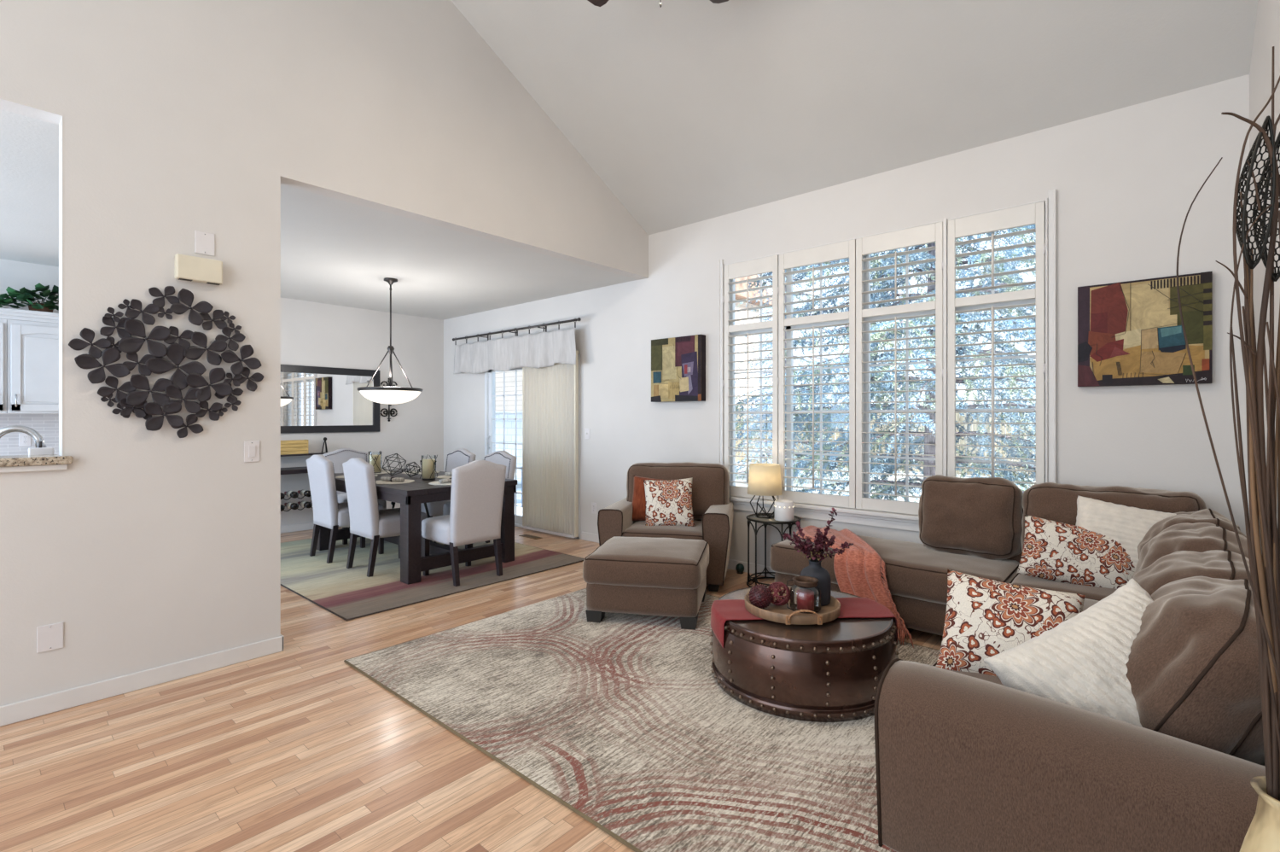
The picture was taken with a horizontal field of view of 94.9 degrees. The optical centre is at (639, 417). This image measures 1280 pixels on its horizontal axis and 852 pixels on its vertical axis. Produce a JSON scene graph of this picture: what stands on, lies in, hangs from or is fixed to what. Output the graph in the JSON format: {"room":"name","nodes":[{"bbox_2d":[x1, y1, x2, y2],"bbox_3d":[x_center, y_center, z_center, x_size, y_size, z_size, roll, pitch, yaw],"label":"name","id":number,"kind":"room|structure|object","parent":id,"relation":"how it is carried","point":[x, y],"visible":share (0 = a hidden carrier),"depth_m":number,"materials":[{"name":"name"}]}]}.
{"room":"living room","nodes":[
{"label":"living room","id":0,"kind":"room"},
{"bbox_2d":[0,258,443,525],"bbox_3d":[-5.261,-0.100,5.689,0.128,2.900,7.630,0,0,41],"label":"wall","id":1,"kind":"structure","parent":0,"point":[313,334],"depth_m":7.47,"materials":[{"name":"white paint"}]},
{"bbox_2d":[0,318,6,413],"bbox_3d":[-5.639,-0.435,4.890,0.372,0.800,0.490,0,0,41],"label":"upper cabinet","id":2,"kind":"object","parent":1,"relation":"attached to","point":[2,322],"visible":1,"depth_m":4.97,"materials":[{"name":"white paint"}]},
{"bbox_2d":[18,432,30,446],"bbox_3d":[-5.528,0.200,5.278,0.012,0.118,0.074,0,0,41],"label":"backsplash outlet","id":3,"kind":"object","parent":1,"relation":"attached to","point":[24,439],"visible":0.94,"depth_m":5.27,"materials":[{"name":"white plastic"}]},
{"bbox_2d":[6,319,58,413],"bbox_3d":[-5.316,-0.435,5.260,0.372,0.800,0.488,0,0,41],"label":"upper cabinet","id":4,"kind":"object","parent":1,"relation":"attached to","point":[32,347],"visible":0.57,"depth_m":5.09,"materials":[{"name":"white paint"}]},
{"bbox_2d":[0,307,58,323],"bbox_3d":[-5.542,-0.878,4.998,0.375,0.087,1.220,0,0,41],"label":"crown molding","id":5,"kind":"structure","parent":4,"relation":"attached to","point":[5,313],"depth_m":5.06,"materials":[{"name":"white paint"}]},
{"bbox_2d":[0,283,58,312],"bbox_3d":[-5.271,-1.045,5.177,0.318,0.261,0.796,0,0,41],"label":"ivy plant","id":6,"kind":"object","parent":4,"relation":"on","point":[24,294],"visible":0.62,"depth_m":5.11,"materials":[{"name":"green plant"}]},
{"bbox_2d":[280,521,314,533],"bbox_3d":[-5.267,1.306,5.587,0.014,0.088,7.470,0,0,41],"label":"baseboard","id":7,"kind":"structure","parent":1,"relation":"attached to","point":[307,526],"depth_m":6.95,"materials":[{"name":"white paint"}]},
{"bbox_2d":[280,364,380,433],"bbox_3d":[-3.911,-0.215,7.118,0.037,0.800,1.520,0,0,41],"label":"wall mirror","id":8,"kind":"object","parent":1,"relation":"attached to","point":[314,398],"visible":0.65,"depth_m":7.20,"materials":[{"name":"black paint"}]},
{"bbox_2d":[380,378,397,421],"bbox_3d":[-3.273,-0.235,7.736,0.173,0.582,0.229,0,0,41],"label":"wall sconce","id":9,"kind":"object","parent":1,"relation":"attached to","point":[389,411],"visible":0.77,"depth_m":7.78,"materials":[{"name":"black metal"}]},
{"bbox_2d":[0,109,638,319],"bbox_3d":[-3.865,-1.471,4.466,3.840,0.148,7.630,0,0,41],"label":"ceiling","id":10,"kind":"structure","parent":0,"point":[334,251],"depth_m":4.99,"materials":[{"name":"paint"}]},
{"bbox_2d":[357,277,423,404],"bbox_3d":[-2.518,-0.764,5.929,0.612,1.262,0.612,0,0,41],"label":"pendant lamp","id":11,"kind":"object","parent":10,"relation":"hanging from","point":[390,395],"visible":1,"depth_m":5.79,"materials":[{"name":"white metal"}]},
{"bbox_2d":[0,0,648,705],"bbox_3d":[-2.424,-1.190,3.099,0.130,5.080,7.470,0,0,41],"label":"wall","id":12,"kind":"structure","parent":0,"point":[151,549],"depth_m":3.13,"materials":[{"name":"white paint"}]},
{"bbox_2d":[0,464,67,472],"bbox_3d":[-3.148,0.229,2.158,0.020,0.027,1.500,0,0,41],"label":"trim","id":13,"kind":"structure","parent":12,"relation":"attached to","point":[52,467],"depth_m":2.63,"materials":[{"name":"white paint"}]},
{"bbox_2d":[0,453,72,466],"bbox_3d":[-3.220,0.197,2.231,0.255,0.037,1.515,0,0,41],"label":"countertop","id":14,"kind":"structure","parent":12,"relation":"attached to","point":[18,460],"depth_m":2.64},
{"bbox_2d":[36,622,63,652],"bbox_3d":[-2.696,1.005,2.684,0.007,0.118,0.085,0,0,41],"label":"blank plate","id":15,"kind":"object","parent":12,"relation":"attached to","point":[49,637],"visible":1,"depth_m":2.68,"materials":[{"name":"white plastic"}]},
{"bbox_2d":[58,115,63,455],"bbox_3d":[-2.722,-0.609,2.760,0.135,1.573,0.004,0,0,41],"label":"trim","id":16,"kind":"structure","parent":12,"relation":"attached to","point":[61,125],"depth_m":2.74,"materials":[{"name":"white paint"}]},
{"bbox_2d":[0,634,284,726],"bbox_3d":[-3.501,1.306,1.868,0.158,0.088,4.199,0,0,41],"label":"baseboard","id":17,"kind":"structure","parent":12,"relation":"attached to","point":[42,705],"depth_m":2.89,"materials":[{"name":"white paint"}]},
{"bbox_2d":[68,285,263,437],"bbox_3d":[-2.382,-0.282,3.012,0.048,0.778,0.797,0,0,41],"label":"wall art","id":18,"kind":"object","parent":12,"relation":"attached to","point":[154,362],"visible":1,"depth_m":2.98},
{"bbox_2d":[174,253,222,285],"bbox_3d":[-2.316,-0.773,3.084,0.052,0.128,0.200,0,0,41],"label":"door chime","id":19,"kind":"object","parent":12,"relation":"attached to","point":[186,267],"visible":1,"depth_m":3.06,"materials":[{"name":"beige plastic"}]},
{"bbox_2d":[195,230,214,255],"bbox_3d":[-2.313,-0.925,3.121,0.007,0.118,0.085,0,0,41],"label":"cover plate","id":20,"kind":"object","parent":12,"relation":"attached to","point":[204,241],"visible":1,"depth_m":3.12,"materials":[{"name":"white plastic"}]},
{"bbox_2d":[244,440,259,462],"bbox_3d":[-2.169,0.190,3.283,0.011,0.118,0.074,0,0,41],"label":"light switch","id":21,"kind":"object","parent":12,"relation":"attached to","point":[251,448],"visible":1,"depth_m":3.28,"materials":[{"name":"white plastic"}]},
{"bbox_2d":[0,516,942,851],"bbox_3d":[-1.347,1.425,2.256,11.000,0.150,7.620,0,0,41],"label":"floor","id":22,"kind":"structure","parent":0,"point":[293,748],"depth_m":2.30,"materials":[{"name":"brown wood"}]},
{"bbox_2d":[280,452,349,527],"bbox_3d":[-4.004,0.880,6.721,0.360,0.945,1.250,0,0,41],"label":"console","id":23,"kind":"object","parent":22,"relation":"on","point":[290,470],"visible":0.08,"depth_m":6.67,"materials":[{"name":"brown wood"}]},
{"bbox_2d":[284,501,298,509],"bbox_3d":[-3.999,1.005,6.718,0.308,0.076,0.076,0,0,41],"label":"wine bottle","id":24,"kind":"object","parent":23,"relation":"in","point":[292,505],"visible":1,"depth_m":6.63,"materials":[{"name":"black glass"}]},
{"bbox_2d":[280,439,308,454],"bbox_3d":[-4.038,0.344,6.804,0.110,0.163,0.324,0,0,41],"label":"box","id":25,"kind":"object","parent":23,"relation":"on","point":[300,446],"visible":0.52,"depth_m":6.78,"materials":[{"name":"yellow wood"}]},
{"bbox_2d":[280,452,326,456],"bbox_3d":[-4.102,0.435,6.754,0.170,0.020,1.130,0,0,41],"label":"shelf","id":26,"kind":"object","parent":23,"relation":"attached to","point":[311,453],"depth_m":6.85,"materials":[{"name":"brown wood"}]},
{"bbox_2d":[280,536,584,620],"bbox_3d":[-2.346,1.344,5.708,2.997,0.010,2.210,0,0,41],"label":"dining rug","id":27,"kind":"object","parent":22,"relation":"on","point":[349,594],"visible":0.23,"depth_m":4.99,"materials":[{"name":"carpet"}]},
{"bbox_2d":[306,453,384,563],"bbox_3d":[-2.861,0.844,5.720,0.485,0.990,0.584,0,0,41],"label":"dining chair","id":28,"kind":"object","parent":27,"relation":"on","point":[328,512],"visible":0.84,"depth_m":5.47,"materials":[{"name":"beige fabric"}]},
{"bbox_2d":[321,448,386,544],"bbox_3d":[-3.169,0.844,6.522,0.584,0.990,0.485,0,0,41],"label":"dining chair","id":29,"kind":"object","parent":27,"relation":"on","point":[338,456],"visible":0.27,"depth_m":6.58,"materials":[{"name":"beige fabric"}]},
{"bbox_2d":[342,457,427,576],"bbox_3d":[-2.277,0.844,5.263,0.485,0.990,0.584,0,0,41],"label":"dining chair","id":30,"kind":"object","parent":27,"relation":"on","point":[366,519],"visible":0.91,"depth_m":5.03,"materials":[{"name":"beige fabric"}]},
{"bbox_2d":[316,467,517,584],"bbox_3d":[-2.241,0.962,5.729,1.970,0.755,1.080,0,0,41],"label":"dining table","id":31,"kind":"object","parent":27,"relation":"on","point":[410,496],"visible":0.54,"depth_m":4.97,"materials":[{"name":"brown wood"}]},
{"bbox_2d":[374,470,393,473],"bbox_3d":[-2.801,0.581,6.213,0.380,0.006,0.380,0,0,41],"label":"placemat","id":32,"kind":"object","parent":31,"relation":"on","point":[382,472],"visible":0.17,"depth_m":6.17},
{"bbox_2d":[367,450,382,472],"bbox_3d":[-2.775,0.468,6.156,0.171,0.232,0.141,0,0,41],"label":"candle holder","id":33,"kind":"object","parent":32,"relation":"on","point":[375,460],"visible":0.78,"depth_m":6.12,"materials":[{"name":"clear glass"}]},
{"bbox_2d":[369,454,380,471],"bbox_3d":[-2.776,0.482,6.151,0.112,0.176,0.112,0,0,41],"label":"candle","id":34,"kind":"object","parent":33,"relation":"on","point":[375,460],"depth_m":6.10,"materials":[{"name":"beige wax"}]},
{"bbox_2d":[382,453,406,475],"bbox_3d":[-2.459,0.470,5.875,0.194,0.228,0.207,0,0,3],"label":"orb","id":35,"kind":"object","parent":31,"relation":"on","point":[397,457],"visible":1,"depth_m":5.87,"materials":[{"name":"black metal"}]},
{"bbox_2d":[375,478,414,483],"bbox_3d":[-2.238,0.581,5.308,0.380,0.006,0.380,0,0,41],"label":"placemat","id":36,"kind":"object","parent":31,"relation":"on","point":[381,481],"visible":0.74,"depth_m":5.27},
{"bbox_2d":[380,476,404,481],"bbox_3d":[-2.238,0.560,5.308,0.260,0.048,0.051,0,0,24],"label":"napkin","id":37,"kind":"object","parent":36,"relation":"on","point":[382,478],"visible":1,"depth_m":5.29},
{"bbox_2d":[404,461,420,477],"bbox_3d":[-2.232,0.508,5.755,0.128,0.150,0.137,0,0,-42],"label":"orb","id":38,"kind":"object","parent":31,"relation":"on","point":[408,464],"visible":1,"depth_m":5.74,"materials":[{"name":"black metal"}]},
{"bbox_2d":[419,453,437,479],"bbox_3d":[-1.994,0.468,5.534,0.171,0.232,0.141,0,0,-5],"label":"candle holder","id":39,"kind":"object","parent":31,"relation":"on","point":[428,466],"visible":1,"depth_m":5.49,"materials":[{"name":"clear glass"}]},
{"bbox_2d":[422,459,435,478],"bbox_3d":[-1.990,0.482,5.530,0.112,0.176,0.112,0,0,-5],"label":"candle","id":40,"kind":"object","parent":39,"relation":"on","point":[428,465],"depth_m":5.48,"materials":[{"name":"beige wax"}]},
{"bbox_2d":[421,448,475,541],"bbox_3d":[-2.167,0.844,6.390,0.485,0.990,0.584,0,0,41],"label":"dining chair","id":41,"kind":"object","parent":27,"relation":"on","point":[457,457],"visible":0.36,"depth_m":6.44,"materials":[{"name":"beige fabric"}]},
{"bbox_2d":[421,459,506,586],"bbox_3d":[-1.500,0.844,4.981,0.584,0.990,0.485,0,0,41],"label":"dining chair","id":42,"kind":"object","parent":27,"relation":"on","point":[477,485],"visible":1,"depth_m":4.80,"materials":[{"name":"beige fabric"}]},
{"bbox_2d":[443,450,516,546],"bbox_3d":[-1.629,0.844,5.973,0.485,0.990,0.584,0,0,41],"label":"dining chair","id":43,"kind":"object","parent":27,"relation":"on","point":[503,457],"visible":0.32,"depth_m":6.01,"materials":[{"name":"beige fabric"}]},
{"bbox_2d":[343,587,940,851],"bbox_3d":[0.272,1.343,3.111,3.028,0.013,2.320,0,0,41],"label":"area rug","id":44,"kind":"object","parent":22,"relation":"on","point":[625,720],"visible":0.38,"depth_m":2.50,"materials":[{"name":"carpet"}]},
{"bbox_2d":[582,536,709,629],"bbox_3d":[0.070,1.106,4.106,0.795,0.463,0.753,0,0,12],"label":"ottoman","id":45,"kind":"object","parent":44,"relation":"on","point":[640,575],"visible":1,"depth_m":3.78,"materials":[{"name":"fabric"}]},
{"bbox_2d":[582,536,709,588],"bbox_3d":[0.070,1.003,4.106,0.795,0.257,0.753,0,0,12],"label":"cushion","id":46,"kind":"object","parent":45,"relation":"on","point":[619,562],"depth_m":3.80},
{"bbox_2d":[597,461,733,591],"bbox_3d":[0.259,0.865,4.954,1.057,0.945,0.799,0,0,13],"label":"armchair","id":47,"kind":"object","parent":44,"relation":"on","point":[712,509],"visible":0.62,"depth_m":4.75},
{"bbox_2d":[631,475,668,520],"bbox_3d":[0.119,0.705,5.028,0.415,0.401,0.201,0,0,12],"label":"pillow","id":48,"kind":"object","parent":47,"relation":"on","point":[638,503],"visible":0.34,"depth_m":4.99,"materials":[{"name":"fabric"}]},
{"bbox_2d":[622,519,702,540],"bbox_3d":[0.245,0.996,4.905,0.684,0.252,0.690,0,0,13],"label":"seat cushion","id":49,"kind":"object","parent":47,"relation":"on","point":[630,527],"depth_m":4.65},
{"bbox_2d":[643,477,694,526],"bbox_3d":[0.237,0.705,4.832,0.425,0.414,0.192,0,0,2],"label":"floral pillow","id":50,"kind":"object","parent":47,"relation":"on","point":[668,503],"visible":0.98,"depth_m":4.77,"materials":[{"name":"fabric"}]},
{"bbox_2d":[709,584,898,721],"bbox_3d":[0.826,1.161,3.018,0.916,0.354,0.916,0,0,41],"label":"coffee table","id":51,"kind":"object","parent":44,"relation":"on","point":[832,671],"visible":0.62,"depth_m":2.63,"materials":[{"name":"leather"}]},
{"bbox_2d":[710,599,764,647],"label":"table runner","id":52,"kind":"object","parent":51,"relation":"on","point":[723,611],"depth_m":2.94,"materials":[{"name":"red fabric"}]},
{"bbox_2d":[744,586,840,624],"bbox_3d":[0.774,0.943,2.993,0.476,0.072,0.484,0,0,0],"label":"round tray","id":53,"kind":"object","parent":52,"relation":"on","point":[781,613],"visible":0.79,"depth_m":2.83,"materials":[{"name":"brown wood"}]},
{"bbox_2d":[748,583,772,608],"bbox_3d":[0.614,0.912,2.993,0.121,0.121,0.120,0,0,41],"label":"ball","id":54,"kind":"object","parent":53,"relation":"in","point":[760,596],"visible":0.99,"depth_m":2.96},
{"bbox_2d":[768,581,791,605],"bbox_3d":[0.714,0.907,3.022,0.120,0.119,0.120,0,0,41],"label":"ball","id":55,"kind":"object","parent":53,"relation":"on","point":[774,585],"visible":0.84,"depth_m":2.99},
{"bbox_2d":[785,576,820,613],"bbox_3d":[0.833,0.891,2.967,0.159,0.151,0.154,0,0,-13],"label":"candle jar","id":56,"kind":"object","parent":53,"relation":"on","point":[805,596],"visible":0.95,"depth_m":2.95,"materials":[{"name":"clear glass"}]},
{"bbox_2d":[797,588,814,610],"bbox_3d":[0.836,0.921,2.967,0.084,0.088,0.084,0,0,41],"label":"candle","id":57,"kind":"object","parent":56,"relation":"on","point":[805,596],"depth_m":2.94,"materials":[{"name":"red wax"}]},
{"bbox_2d":[799,558,831,605],"bbox_3d":[0.919,0.860,3.082,0.158,0.218,0.158,0,0,41],"label":"vase","id":58,"kind":"object","parent":53,"relation":"on","point":[814,569],"visible":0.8,"depth_m":3.02,"materials":[{"name":"ceramic"}]},
{"bbox_2d":[781,506,854,561],"bbox_3d":[0.929,0.633,3.097,0.334,0.312,0.220,0,0,-9],"label":"eucalyptus sprigs","id":59,"kind":"object","parent":58,"relation":"in","point":[817,551],"visible":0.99,"depth_m":3.08,"materials":[{"name":"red plant"}]},
{"bbox_2d":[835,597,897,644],"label":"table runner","id":60,"kind":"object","parent":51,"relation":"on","point":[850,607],"depth_m":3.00,"materials":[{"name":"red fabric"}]},
{"bbox_2d":[745,512,801,587],"bbox_3d":[1.072,1.075,4.716,0.432,0.548,0.432,0,0,41],"label":"side table","id":61,"kind":"object","parent":22,"relation":"on","point":[753,517],"visible":0.56,"depth_m":4.67,"materials":[{"name":"black metal"}]},
{"bbox_2d":[747,463,782,517],"bbox_3d":[1.007,0.591,4.740,0.274,0.423,0.274,0,0,41],"label":"table lamp","id":62,"kind":"object","parent":61,"relation":"on","point":[764,479],"visible":0.96,"depth_m":4.64,"materials":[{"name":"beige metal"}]},
{"bbox_2d":[773,499,794,521],"bbox_3d":[1.132,0.730,4.611,0.157,0.150,0.156,0,0,-28],"label":"wax warmer","id":63,"kind":"object","parent":61,"relation":"on","point":[783,509],"visible":1,"depth_m":4.55,"materials":[{"name":"white ceramic"}]},
{"bbox_2d":[770,474,1265,851],"bbox_3d":[1.408,0.864,2.896,2.417,0.972,2.703,0,0,41],"label":"sectional sofa","id":64,"kind":"object","parent":22,"relation":"on","point":[966,761],"visible":0.73,"depth_m":1.58,"materials":[{"name":"fabric"}]},
{"bbox_2d":[796,524,913,647],"bbox_3d":[1.373,1.089,4.009,0.434,0.533,1.210,0,0,0],"label":"throw blanket","id":65,"kind":"object","parent":64,"relation":"on","point":[858,570],"visible":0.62,"depth_m":3.64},
{"bbox_2d":[770,535,1019,604],"bbox_3d":[1.681,0.986,3.931,1.464,0.247,0.751,0,0,41],"label":"seat cushion","id":66,"kind":"object","parent":64,"relation":"on","point":[916,573],"depth_m":3.59,"materials":[{"name":"fabric"}]},
{"bbox_2d":[933,658,1003,685],"bbox_3d":[1.430,0.989,1.981,0.802,0.249,0.798,0,0,41],"label":"seat cushion","id":67,"kind":"object","parent":64,"relation":"on","point":[996,679],"depth_m":1.99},
{"bbox_2d":[918,474,1023,559],"bbox_3d":[2.139,0.640,3.810,0.607,0.526,0.360,0,-9,41],"label":"cushion","id":68,"kind":"object","parent":64,"relation":"on","point":[974,518],"depth_m":3.67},
{"bbox_2d":[936,569,1085,675],"bbox_3d":[1.304,0.765,2.074,0.450,0.353,0.266,0,0,33],"label":"floral pillow","id":69,"kind":"object","parent":64,"relation":"on","point":[986,618],"visible":0.59,"depth_m":2.06,"materials":[{"name":"fabric"}]},
{"bbox_2d":[1011,573,1117,599],"bbox_3d":[2.450,0.986,3.133,0.765,0.244,0.681,0,0,41],"label":"seat cushion","id":70,"kind":"object","parent":64,"relation":"on","point":[1091,592],"depth_m":3.05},
{"bbox_2d":[983,577,1153,727],"bbox_3d":[1.408,0.801,1.740,0.649,0.584,0.347,0,0,-5],"label":"plush pillow","id":71,"kind":"object","parent":64,"relation":"on","point":[1080,661],"visible":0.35,"depth_m":1.71,"materials":[{"name":"fabric"}]},
{"bbox_2d":[1016,514,1135,588],"bbox_3d":[2.354,0.740,3.122,0.595,0.387,0.217,0,0,32],"label":"lumbar pillow","id":72,"kind":"object","parent":64,"relation":"on","point":[1052,549],"visible":0.84,"depth_m":3.09,"materials":[{"name":"fabric"}]},
{"bbox_2d":[1082,598,1099,610],"bbox_3d":[1.958,0.990,2.580,0.803,0.248,0.816,0,0,41],"label":"seat cushion","id":73,"kind":"object","parent":64,"relation":"on","point":[1088,602],"depth_m":2.77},
{"bbox_2d":[1020,482,1206,550],"bbox_3d":[2.664,0.645,3.350,0.845,0.518,0.351,0,-9,41],"label":"cushion","id":74,"kind":"object","parent":64,"relation":"on","point":[1052,501],"depth_m":3.34,"materials":[{"name":"fabric"}]},
{"bbox_2d":[1075,494,1176,569],"bbox_3d":[2.538,0.660,3.084,0.506,0.459,0.246,0,0,36],"label":"plush pillow","id":75,"kind":"object","parent":64,"relation":"on","point":[1127,526],"visible":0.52,"depth_m":3.06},
{"bbox_2d":[1130,522,1248,578],"bbox_3d":[2.376,0.691,2.498,0.406,0.486,0.633,33,20,34],"label":"cushion","id":76,"kind":"object","parent":64,"relation":"on","point":[1199,537],"depth_m":2.43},
{"bbox_2d":[1133,549,1250,595],"bbox_3d":[2.001,0.703,2.099,0.411,0.482,0.621,34,22,36],"label":"cushion","id":77,"kind":"object","parent":64,"relation":"on","point":[1227,564],"depth_m":2.05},
{"bbox_2d":[1137,508,1246,558],"bbox_3d":[2.715,0.690,2.889,0.405,0.494,0.600,32,18,32],"label":"cushion","id":78,"kind":"object","parent":64,"relation":"on","point":[1184,515],"depth_m":2.87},
{"bbox_2d":[1125,576,1264,765],"bbox_3d":[1.635,0.707,1.682,0.629,0.485,0.413,0,27,-45],"label":"cushion","id":79,"kind":"object","parent":64,"relation":"on","point":[1193,672],"depth_m":1.50,"materials":[{"name":"fabric"}]},
{"bbox_2d":[1239,775,1279,851],"bbox_3d":[1.044,0.974,0.927,0.190,0.752,0.190,0,0,-20],"label":"floor vase","id":80,"kind":"object","parent":22,"relation":"on","point":[1263,834],"visible":0.89,"depth_m":0.94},
{"bbox_2d":[1176,46,1279,800],"bbox_3d":[0.986,0.010,0.927,0.277,1.361,0.104,0,0,-5],"label":"arrangement","id":81,"kind":"object","parent":80,"relation":"on","point":[1264,475],"visible":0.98,"depth_m":0.94,"materials":[{"name":"brown plant"}]},
{"bbox_3d":[-3.497,0.910,2.457,0.620,0.880,1.490,0,0,41],"label":"cabinet","id":82,"kind":"object","parent":22,"relation":"on","visible":0},
{"bbox_3d":[-3.505,0.450,2.471,0.670,0.040,1.500,0,0,41],"label":"countertop","id":83,"kind":"structure","parent":82,"relation":"on","visible":0},
{"bbox_2d":[0,424,46,447],"bbox_3d":[-2.968,0.233,2.783,0.228,0.394,0.134,0,0,-37],"label":"faucet","id":84,"kind":"object","parent":83,"relation":"on","point":[37,437],"visible":0.91,"depth_m":2.82,"materials":[{"name":"silver metal"}]},
{"bbox_2d":[28,441,53,454],"bbox_3d":[-2.882,0.273,2.826,0.070,0.315,0.085,0,0,41],"label":"soap dispenser","id":85,"kind":"object","parent":83,"relation":"on","point":[32,450],"visible":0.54,"depth_m":2.81,"materials":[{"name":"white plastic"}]},
{"bbox_2d":[443,74,1249,566],"bbox_3d":[0.270,-0.235,5.811,8.250,3.170,0.160,0,0,41],"label":"wall","id":86,"kind":"structure","parent":0,"point":[1126,180],"depth_m":3.68,"materials":[{"name":"white paint"}]},
{"bbox_2d":[452,317,581,341],"bbox_3d":[-1.565,-1.042,7.215,2.540,0.075,0.145,0,0,41],"label":"curtain rod","id":87,"kind":"object","parent":86,"relation":"attached to","point":[578,318],"visible":0.98,"depth_m":7.04,"materials":[{"name":"brown metal"}]},
{"bbox_2d":[453,319,575,374],"bbox_3d":[-1.603,-0.824,7.164,2.472,0.513,0.102,0,0,41],"label":"valance","id":88,"kind":"object","parent":87,"relation":"hanging from","point":[542,349],"visible":1,"depth_m":7.05,"materials":[{"name":"fabric"}]},
{"bbox_2d":[484,353,580,538],"bbox_3d":[-1.327,0.320,7.153,1.820,2.060,0.164,0,0,41],"label":"door","id":89,"kind":"structure","parent":86,"relation":"in","point":[490,395],"depth_m":7.65,"materials":[{"name":"plastic"}]},
{"bbox_2d":[522,349,578,537],"bbox_3d":[-1.386,0.295,7.077,1.832,2.070,0.060,0,0,41],"label":"cellular shade","id":90,"kind":"object","parent":86,"relation":"attached to","point":[550,393],"visible":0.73,"depth_m":6.74,"materials":[{"name":"fabric"}]},
{"bbox_2d":[651,334,705,401],"bbox_3d":[0.356,-0.455,5.576,0.600,0.605,0.081,0,0,41],"label":"abstract painting","id":91,"kind":"object","parent":86,"relation":"attached to","point":[677,363],"visible":1,"depth_m":5.52,"materials":[{"name":"paint"}]},
{"bbox_2d":[581,531,775,576],"bbox_3d":[0.205,1.306,5.752,8.030,0.088,0.014,0,0,41],"label":"baseboard","id":92,"kind":"structure","parent":86,"relation":"attached to","point":[585,536],"depth_m":5.16,"materials":[{"name":"white paint"}]},
{"bbox_2d":[718,188,1056,531],"bbox_3d":[1.682,-0.302,4.514,2.499,2.235,0.192,0,0,41],"label":"window","id":93,"kind":"structure","parent":86,"relation":"in","point":[874,518],"depth_m":4.43,"materials":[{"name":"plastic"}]},
{"bbox_2d":[722,255,779,500],"bbox_3d":[0.953,-0.332,5.088,0.531,2.054,0.096,0,0,41],"label":"plantation shutter","id":94,"kind":"object","parent":93,"relation":"attached to","point":[770,264],"visible":0.9,"depth_m":5.05,"materials":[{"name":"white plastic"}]},
{"bbox_2d":[777,238,855,508],"bbox_3d":[1.401,-0.332,4.695,0.647,2.054,0.096,0,0,41],"label":"plantation shutter","id":95,"kind":"object","parent":93,"relation":"attached to","point":[846,249],"visible":0.96,"depth_m":4.66,"materials":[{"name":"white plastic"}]},
{"bbox_2d":[855,221,942,514],"bbox_3d":[1.879,-0.332,4.277,0.611,2.054,0.096,0,0,41],"label":"plantation shutter","id":96,"kind":"object","parent":93,"relation":"attached to","point":[931,233],"visible":0.91,"depth_m":4.27,"materials":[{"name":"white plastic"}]},
{"bbox_2d":[947,201,1045,483],"bbox_3d":[2.338,-0.332,3.875,0.560,2.054,0.096,0,0,41],"label":"plantation shutter","id":97,"kind":"object","parent":93,"relation":"attached to","point":[1034,213],"visible":0.85,"depth_m":3.84,"materials":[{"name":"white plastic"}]},
{"bbox_2d":[1077,271,1212,386],"bbox_3d":[2.887,-0.488,3.381,0.585,0.605,0.049,0,0,41],"label":"abstract painting","id":98,"kind":"object","parent":86,"relation":"attached to","point":[1131,333],"visible":0.99,"depth_m":3.36,"materials":[{"name":"paint"}]},
{"bbox_2d":[450,0,1258,234],"bbox_3d":[-0.754,-2.802,1.743,4.430,2.136,7.630,0,0,41],"label":"ceiling","id":99,"kind":"structure","parent":0,"point":[689,112],"depth_m":3.90,"materials":[{"name":"paint"}]},
{"bbox_2d":[587,0,728,7],"bbox_3d":[0.112,-2.515,2.930,1.269,1.036,1.244,0,0,41],"label":"ceiling fan","id":100,"kind":"object","parent":99,"relation":"hanging from","point":[596,2],"visible":1,"depth_m":3.42,"materials":[{"name":"brown metal"}]},
{"bbox_2d":[1249,0,1279,554],"bbox_3d":[0.815,-1.190,0.263,0.120,5.080,7.470,0,0,41],"label":"wall","id":101,"kind":"structure","parent":0,"point":[1266,36],"depth_m":2.71,"materials":[{"name":"white paint"}]},
{"label":"outside","id":102,"kind":"structure","parent":0,"visible":0},
{"bbox_2d":[513,442,1035,501],"bbox_3d":[10.937,1.600,20.084,50.000,0.200,35.370,0,0,41],"label":"ground","id":103,"kind":"structure","parent":102,"point":[518,472],"depth_m":14.04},
{"bbox_2d":[495,410,522,471],"bbox_3d":[-2.621,0.655,15.983,11.000,1.690,0.260,0,0,41],"label":"wall","id":104,"kind":"structure","parent":103,"relation":"on","point":[509,424],"depth_m":16.79,"materials":[{"name":"concrete"}]},
{"bbox_2d":[514,488,522,515],"bbox_3d":[-0.497,1.455,9.832,5.300,0.090,4.860,0,0,41],"label":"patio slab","id":105,"kind":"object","parent":103,"relation":"on","point":[519,509],"depth_m":9.65,"materials":[{"name":"concrete"}]},
{"bbox_2d":[495,274,772,410],"bbox_3d":[-2.063,-2.600,25.729,14.000,8.200,7.000,0,0,41],"label":"neighbor house","id":106,"kind":"structure","parent":103,"relation":"on","point":[509,375],"depth_m":23.30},
{"bbox_2d":[735,267,884,492],"bbox_3d":[3.623,-2.347,14.125,4.505,8.306,4.137,0,0,-39],"label":"spruce tree","id":107,"kind":"object","parent":103,"relation":"on","point":[795,295],"visible":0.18,"depth_m":13.91,"materials":[{"name":"green plant"}]},
{"bbox_2d":[735,224,1035,501],"bbox_3d":[3.673,-2.804,7.340,5.666,9.393,4.909,0,0,12],"label":"spruce tree","id":108,"kind":"object","parent":103,"relation":"on","point":[1002,267],"visible":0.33,"depth_m":6.90,"materials":[{"name":"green plant"}]},
{"bbox_2d":[735,401,1035,478],"bbox_3d":[9.411,0.550,13.824,18.050,1.900,0.100,0,0,41],"label":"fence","id":109,"kind":"object","parent":103,"relation":"on","point":[959,418],"visible":0.08,"depth_m":15.62,"materials":[{"name":"brown wood"}]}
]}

